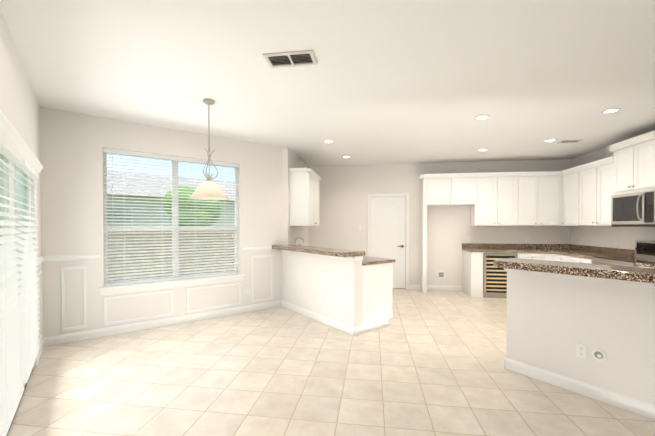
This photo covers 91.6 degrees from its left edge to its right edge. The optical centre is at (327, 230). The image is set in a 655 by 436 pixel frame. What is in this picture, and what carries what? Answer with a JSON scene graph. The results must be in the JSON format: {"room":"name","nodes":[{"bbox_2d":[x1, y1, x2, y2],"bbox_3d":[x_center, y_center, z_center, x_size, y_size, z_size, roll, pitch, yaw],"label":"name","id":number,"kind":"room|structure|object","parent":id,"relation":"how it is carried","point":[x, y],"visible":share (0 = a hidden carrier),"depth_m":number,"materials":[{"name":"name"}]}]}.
{"room":"kitchen","nodes":[
{"label":"kitchen","id":0,"kind":"room"},
{"bbox_2d":[0,9,41,337],"bbox_3d":[-1.351,0.002,0.958,0.150,2.743,6.600,-1,1,-37],"label":"wall","id":1,"kind":"structure","parent":0,"point":[19,106],"depth_m":2.57,"materials":[{"name":"white paint"}]},
{"bbox_2d":[0,153,34,434],"bbox_3d":[-2.344,0.356,2.293,0.139,2.000,1.920,-1,1,-37],"label":"sliding door","id":2,"kind":"structure","parent":1,"relation":"in","point":[11,187],"depth_m":2.72,"materials":[{"name":"white plastic"}]},
{"bbox_2d":[0,134,23,435],"bbox_3d":[-1.988,0.323,1.972,0.056,1.695,0.820,-1,1,-37],"label":"door blinds","id":3,"kind":"object","parent":2,"relation":"attached to","point":[11,371],"visible":1,"depth_m":1.99,"materials":[{"name":"white plastic"}]},
{"bbox_2d":[15,160,39,383],"bbox_3d":[-2.552,0.313,2.724,0.056,1.695,0.820,-1,1,-37],"label":"door blinds","id":4,"kind":"object","parent":2,"relation":"attached to","point":[29,301],"visible":0.81,"depth_m":2.61,"materials":[{"name":"white plastic"}]},
{"bbox_2d":[0,109,42,173],"bbox_3d":[-2.258,-0.587,2.345,0.072,0.095,2.100,-1,1,-37],"label":"valance","id":5,"kind":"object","parent":1,"relation":"attached to","point":[11,136],"depth_m":2.13,"materials":[{"name":"white wood"}]},
{"bbox_2d":[33,178,43,366],"bbox_3d":[-0.532,0.438,0.014,2.771,1.895,2.768,0,1,8],"label":"trim","id":6,"kind":"structure","parent":1,"relation":"attached to","point":[40,260],"depth_m":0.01,"materials":[{"name":"white wood"}]},
{"bbox_2d":[40,107,281,336],"bbox_3d":[-2.080,-0.045,4.631,3.395,2.743,0.150,-1,1,-37],"label":"wall","id":7,"kind":"structure","parent":0,"point":[73,145],"depth_m":4.02,"materials":[{"name":"white paint"}]},
{"bbox_2d":[103,153,237,283],"bbox_3d":[-2.163,-0.169,4.611,1.780,1.750,0.050,-1,1,-37],"label":"window","id":8,"kind":"structure","parent":7,"relation":"in","point":[157,277],"depth_m":4.55,"materials":[{"name":"white plastic"}]},
{"bbox_2d":[103,148,239,285],"bbox_3d":[-2.124,-0.169,4.559,1.768,1.744,0.056,-1,1,-37],"label":"window blinds","id":9,"kind":"object","parent":8,"relation":"attached to","point":[156,156],"visible":1,"depth_m":4.45,"materials":[{"name":"white plastic"}]},
{"bbox_2d":[112,154,232,237],"bbox_3d":[-2.108,-0.423,4.523,1.572,1.100,0.018,-1,1,-37],"label":"cord","id":10,"kind":"object","parent":9,"relation":"hanging from","point":[112,186],"visible":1,"depth_m":4.05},
{"bbox_2d":[43,246,281,346],"bbox_3d":[-2.023,0.803,4.575,3.105,1.042,0.060,-1,1,-37],"label":"trim","id":11,"kind":"structure","parent":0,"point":[79,336],"depth_m":4.30,"materials":[{"name":"white wood"}]},
{"bbox_2d":[282,147,307,245],"bbox_3d":[-0.623,-0.069,6.462,0.150,2.743,1.930,0,1,8],"label":"wall","id":12,"kind":"structure","parent":0,"point":[290,159],"depth_m":5.54,"materials":[{"name":"white paint"}]},
{"bbox_2d":[289,167,320,225],"bbox_3d":[-0.397,-0.586,6.122,0.387,1.005,1.225,0,1,8],"label":"wall cabinet","id":13,"kind":"object","parent":12,"relation":"attached to","point":[303,196],"visible":1,"depth_m":5.58,"materials":[{"name":"white wood"}]},
{"bbox_2d":[282,251,361,326],"bbox_3d":[-0.172,0.824,4.812,0.140,1.000,1.870,-1,1,-37],"label":"wall","id":14,"kind":"structure","parent":0,"point":[335,283],"depth_m":4.50,"materials":[{"name":"white paint"}]},
{"bbox_2d":[272,244,364,256],"bbox_3d":[-0.228,0.293,4.738,0.370,0.060,1.901,-1,1,-37],"label":"countertop","id":15,"kind":"structure","parent":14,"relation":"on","point":[327,251],"depth_m":4.38,"materials":[{"name":"stone"}]},
{"bbox_2d":[281,250,362,335],"bbox_3d":[-0.181,0.825,4.749,1.447,1.000,1.348,0,1,8],"label":"trim","id":16,"kind":"structure","parent":14,"relation":"attached to","point":[350,330],"depth_m":4.45,"materials":[{"name":"white wood"}]},
{"bbox_2d":[0,0,654,165],"bbox_3d":[0.464,-1.468,2.743,8.354,0.150,9.150,0,1,8],"label":"ceiling","id":17,"kind":"structure","parent":0,"point":[401,81],"depth_m":2.80,"materials":[{"name":"white paint"}]},
{"bbox_2d":[189,99,228,199],"bbox_3d":[-1.286,-0.872,3.460,0.420,1.060,0.420,0,1,8],"label":"pendant lamp","id":18,"kind":"object","parent":17,"relation":"hanging from","point":[208,189],"visible":1,"depth_m":3.42,"materials":[{"name":"beige glass"}]},
{"bbox_2d":[263,50,316,67],"bbox_3d":[-0.299,-1.385,2.585,0.400,0.012,0.210,0,1,8],"label":"ceiling vent","id":19,"kind":"object","parent":17,"relation":"in","point":[291,59],"visible":1,"depth_m":2.58,"materials":[{"name":"silver metal"}]},
{"bbox_2d":[474,115,489,119],"bbox_3d":[1.929,-1.402,3.975,0.176,0.012,0.176,0,1,8],"label":"recessed light","id":20,"kind":"object","parent":17,"relation":"in","point":[482,117],"visible":0.96,"depth_m":3.97,"materials":[{"name":"white"}]},
{"bbox_2d":[544,139,556,141],"bbox_3d":[3.525,-1.416,5.041,0.176,0.012,0.176,0,1,8],"label":"recessed light","id":21,"kind":"object","parent":17,"relation":"in","point":[550,140],"visible":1,"depth_m":5.04,"materials":[{"name":"white"}]},
{"bbox_2d":[557,140,582,142],"bbox_3d":[3.877,-1.417,5.102,0.300,0.012,0.150,0,1,8],"label":"ceiling vent","id":22,"kind":"object","parent":17,"relation":"in","point":[569,141],"visible":1,"depth_m":5.08,"materials":[{"name":"silver metal"}]},
{"bbox_2d":[601,108,620,113],"bbox_3d":[3.331,-1.399,3.745,0.176,0.012,0.176,0,1,8],"label":"recessed light","id":23,"kind":"object","parent":17,"relation":"in","point":[611,110],"visible":0.98,"depth_m":3.73,"materials":[{"name":"white"}]},
{"bbox_2d":[7,288,654,435],"bbox_3d":[0.464,1.400,2.780,8.354,0.100,9.150,0,1,8],"label":"floor","id":24,"kind":"structure","parent":0,"point":[430,363],"depth_m":2.80,"materials":[{"name":"tile"}]},
{"bbox_2d":[362,263,392,332],"bbox_3d":[-0.044,0.880,5.262,0.598,0.875,2.436,-1,1,-37],"label":"bar cabinet","id":25,"kind":"object","parent":24,"relation":"on","point":[377,282],"visible":0.29,"depth_m":4.07,"materials":[{"name":"white wood"}]},
{"bbox_2d":[299,244,394,265],"bbox_3d":[-0.041,0.369,5.267,0.617,0.143,2.491,-1,1,-37],"label":"countertop","id":26,"kind":"structure","parent":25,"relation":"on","point":[366,260],"depth_m":4.33,"materials":[{"name":"stone"}]},
{"bbox_2d":[462,250,485,296],"bbox_3d":[2.949,0.865,6.480,0.221,0.876,0.608,0,1,8],"label":"base cabinet","id":27,"kind":"object","parent":24,"relation":"on","point":[472,284],"depth_m":6.19,"materials":[{"name":"white wood"}]},
{"bbox_2d":[483,253,517,297],"bbox_3d":[3.353,0.875,6.364,0.605,0.852,0.598,0,1,8],"label":"wine cooler","id":28,"kind":"object","parent":24,"relation":"on","point":[494,282],"visible":0.58,"depth_m":6.13,"materials":[{"name":"black plastic"}]},
{"bbox_2d":[515,253,545,259],"bbox_3d":[3.928,0.867,6.330,0.534,0.876,0.628,0,1,8],"label":"base cabinet","id":29,"kind":"object","parent":24,"relation":"on","point":[536,256],"depth_m":6.02,"materials":[{"name":"white wood"}]},
{"bbox_2d":[542,253,555,260],"bbox_3d":[4.320,0.868,6.245,0.518,0.876,0.686,0,1,8],"label":"base cabinet","id":30,"kind":"object","parent":24,"relation":"on","point":[548,256],"depth_m":5.98,"materials":[{"name":"white wood"}]},
{"bbox_2d":[554,254,569,261],"bbox_3d":[4.520,0.876,5.642,0.628,0.876,0.608,0,1,8],"label":"base cabinet","id":31,"kind":"object","parent":24,"relation":"on","point":[557,257],"depth_m":5.71,"materials":[{"name":"white wood"}]},
{"bbox_2d":[570,256,592,263],"bbox_3d":[4.450,0.882,5.150,0.628,0.876,0.638,0,1,8],"label":"base cabinet","id":32,"kind":"object","parent":24,"relation":"on","point":[574,259],"depth_m":5.22,"materials":[{"name":"white wood"}]},
{"bbox_2d":[591,240,654,266],"bbox_3d":[4.292,0.743,4.460,0.743,1.170,0.766,0,1,8],"label":"range","id":33,"kind":"object","parent":24,"relation":"on","point":[644,251],"visible":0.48,"depth_m":4.55,"materials":[{"name":"silver metal"}]},
{"bbox_2d":[308,159,571,288],"bbox_3d":[2.348,-0.075,6.938,5.600,2.743,0.150,0,1,8],"label":"wall","id":34,"kind":"structure","parent":0,"point":[344,190],"depth_m":6.91,"materials":[{"name":"white paint"}]},
{"bbox_2d":[367,193,408,288],"bbox_3d":[1.345,0.242,7.075,0.905,2.105,0.168,0,1,8],"label":"door frame","id":35,"kind":"structure","parent":34,"relation":"attached to","point":[370,195],"depth_m":6.98,"materials":[{"name":"white wood"}]},
{"bbox_2d":[371,196,405,288],"bbox_3d":[1.341,0.273,7.048,0.755,2.020,0.039,0,1,8],"label":"pantry door","id":36,"kind":"structure","parent":34,"relation":"in","point":[388,225],"depth_m":7.02,"materials":[{"name":"white wood"}]},
{"bbox_2d":[410,285,462,290],"bbox_3d":[1.223,1.243,7.032,3.350,0.105,0.014,0,1,8],"label":"baseboard","id":37,"kind":"structure","parent":34,"relation":"attached to","point":[439,287],"depth_m":6.86,"materials":[{"name":"white wood"}]},
{"bbox_2d":[422,174,453,205],"bbox_3d":[2.339,-0.836,6.676,0.533,0.630,0.348,0,1,8],"label":"upper cabinet","id":38,"kind":"object","parent":34,"relation":"attached to","point":[437,189],"depth_m":6.52,"materials":[{"name":"white wood"}]},
{"bbox_2d":[437,271,444,278],"bbox_3d":[2.449,0.963,6.857,0.165,0.170,0.006,0,1,8],"label":"outlet box","id":39,"kind":"object","parent":34,"relation":"attached to","point":[440,274],"visible":1,"depth_m":6.86,"materials":[{"name":"white plastic"}]},
{"bbox_2d":[454,174,477,205],"bbox_3d":[2.742,-0.835,6.618,0.533,0.630,0.348,0,1,8],"label":"upper cabinet","id":40,"kind":"object","parent":34,"relation":"attached to","point":[465,185],"depth_m":6.44,"materials":[{"name":"white wood"}]},
{"bbox_2d":[470,172,501,225],"bbox_3d":[3.209,-0.619,6.555,0.546,1.061,0.348,0,1,8],"label":"upper cabinet","id":41,"kind":"object","parent":34,"relation":"attached to","point":[488,212],"depth_m":6.38,"materials":[{"name":"white wood"}]},
{"bbox_2d":[502,172,517,225],"bbox_3d":[3.560,-0.618,6.505,0.455,1.061,0.348,0,1,8],"label":"upper cabinet","id":42,"kind":"object","parent":34,"relation":"attached to","point":[509,180],"depth_m":6.33,"materials":[{"name":"white wood"}]},
{"bbox_2d":[462,243,585,252],"bbox_3d":[3.864,0.357,6.312,2.118,0.140,0.668,0,1,8],"label":"countertop","id":43,"kind":"structure","parent":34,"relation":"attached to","point":[470,247],"depth_m":6.56,"materials":[{"name":"stone"}]},
{"bbox_2d":[518,171,537,225],"bbox_3d":[3.972,-0.617,6.446,0.378,1.061,0.348,0,1,8],"label":"upper cabinet","id":44,"kind":"object","parent":34,"relation":"attached to","point":[527,181],"depth_m":6.28,"materials":[{"name":"white wood"}]},
{"bbox_2d":[538,171,561,225],"bbox_3d":[4.343,-0.617,6.393,0.370,1.061,0.348,0,1,8],"label":"upper cabinet","id":45,"kind":"object","parent":34,"relation":"attached to","point":[549,182],"depth_m":6.22,"materials":[{"name":"white wood"}]},
{"bbox_2d":[506,272,654,404],"bbox_3d":[2.886,0.864,1.689,0.150,1.000,3.620,-1,1,-37],"label":"wall","id":46,"kind":"structure","parent":0,"point":[552,322],"depth_m":2.60,"materials":[{"name":"white paint"}]},
{"bbox_2d":[493,258,654,283],"bbox_3d":[2.849,0.332,1.565,0.430,0.062,3.865,-1,1,-37],"label":"countertop","id":47,"kind":"structure","parent":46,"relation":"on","point":[638,274],"depth_m":2.48,"materials":[{"name":"stone"}]},
{"bbox_2d":[504,268,654,419],"bbox_3d":[2.818,0.864,1.698,2.587,1.000,2.693,0,1,8],"label":"trim","id":48,"kind":"structure","parent":46,"relation":"attached to","point":[637,406],"depth_m":2.59,"materials":[{"name":"white wood"}]},
{"bbox_2d":[576,343,586,359],"bbox_3d":[2.089,0.997,2.619,0.008,0.115,0.070,-1,1,-37],"label":"outlet","id":49,"kind":"object","parent":46,"relation":"attached to","point":[581,350],"visible":1,"depth_m":2.62,"materials":[{"name":"white plastic"}]},
{"bbox_2d":[591,349,605,360],"bbox_3d":[2.154,0.993,2.530,0.012,0.092,0.092,-1,1,-37],"label":"port","id":50,"kind":"object","parent":46,"relation":"attached to","point":[598,354],"visible":1,"depth_m":2.53,"materials":[{"name":"white"}]},
{"bbox_2d":[571,148,654,249],"bbox_3d":[4.419,-0.014,2.149,0.150,2.743,8.750,0,1,8],"label":"wall","id":51,"kind":"structure","parent":0,"point":[608,236],"depth_m":5.55,"materials":[{"name":"white paint"}]},
{"bbox_2d":[562,166,577,225],"bbox_3d":[4.704,-0.611,5.926,0.348,1.061,0.515,0,1,8],"label":"upper cabinet","id":52,"kind":"object","parent":51,"relation":"attached to","point":[569,178],"depth_m":5.95,"materials":[{"name":"white wood"}]},
{"bbox_2d":[578,162,593,225],"bbox_3d":[4.636,-0.604,5.444,0.348,1.061,0.460,0,1,8],"label":"upper cabinet","id":53,"kind":"object","parent":51,"relation":"attached to","point":[580,195],"depth_m":5.51,"materials":[{"name":"white wood"}]},
{"bbox_2d":[554,245,634,258],"bbox_3d":[4.470,0.370,5.355,0.648,0.140,1.058,0,1,8],"label":"countertop","id":54,"kind":"structure","parent":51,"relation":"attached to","point":[584,251],"depth_m":5.54,"materials":[{"name":"stone"}]},
{"bbox_2d":[594,158,610,225],"bbox_3d":[4.573,-0.599,5.006,0.348,1.061,0.425,0,1,8],"label":"upper cabinet","id":55,"kind":"object","parent":51,"relation":"attached to","point":[602,200],"depth_m":5.12,"materials":[{"name":"white wood"}]},
{"bbox_2d":[610,139,629,197],"bbox_3d":[4.487,-0.901,4.573,0.398,0.754,0.448,0,1,8],"label":"upper cabinet","id":56,"kind":"object","parent":51,"relation":"attached to","point":[617,162],"depth_m":4.71,"materials":[{"name":"white wood"}]},
{"bbox_2d":[626,130,654,193],"bbox_3d":[4.442,-0.897,4.254,0.398,0.754,0.448,0,1,8],"label":"upper cabinet","id":57,"kind":"object","parent":51,"relation":"attached to","point":[640,159],"depth_m":4.32,"materials":[{"name":"white wood"}]},
{"bbox_2d":[611,190,654,226],"bbox_3d":[4.424,-0.281,4.427,0.477,0.470,0.760,0,1,8],"label":"microwave","id":58,"kind":"object","parent":57,"relation":"attached to","point":[636,209],"visible":1,"depth_m":4.41,"materials":[{"name":"silver metal"}]},
{"bbox_2d":[634,254,654,267],"bbox_3d":[4.225,0.392,3.620,0.643,0.140,0.898,0,1,8],"label":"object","id":59,"kind":"object","parent":51,"relation":"attached to","point":[652,265],"depth_m":3.98,"materials":[{"name":"stone"}]},
{"label":"outside","id":60,"kind":"structure","parent":0,"visible":0},
{"bbox_3d":[-12.635,1.475,9.418,52.000,0.180,65.000,0,1,8],"label":"ground","id":61,"kind":"structure","parent":60,"visible":0},
{"bbox_2d":[0,171,233,260],"bbox_3d":[-10.330,-0.936,18.027,13.000,4.420,9.700,-1,1,-37],"label":"neighbouring house","id":62,"kind":"structure","parent":61,"relation":"on","point":[156,184],"depth_m":14.67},
{"bbox_2d":[0,227,234,280],"bbox_3d":[-4.068,0.637,8.874,23.000,1.510,0.110,-1,1,-37],"label":"fence","id":63,"kind":"object","parent":61,"relation":"on","point":[168,252],"depth_m":8.59,"materials":[{"name":"brown wood"}]},
{"bbox_2d":[163,186,220,262],"bbox_3d":[-4.984,-0.136,11.834,1.734,2.979,2.125,0,1,8],"label":"tree","id":64,"kind":"object","parent":61,"relation":"on","point":[192,208],"depth_m":10.95,"materials":[{"name":"green plant"}]}
]}

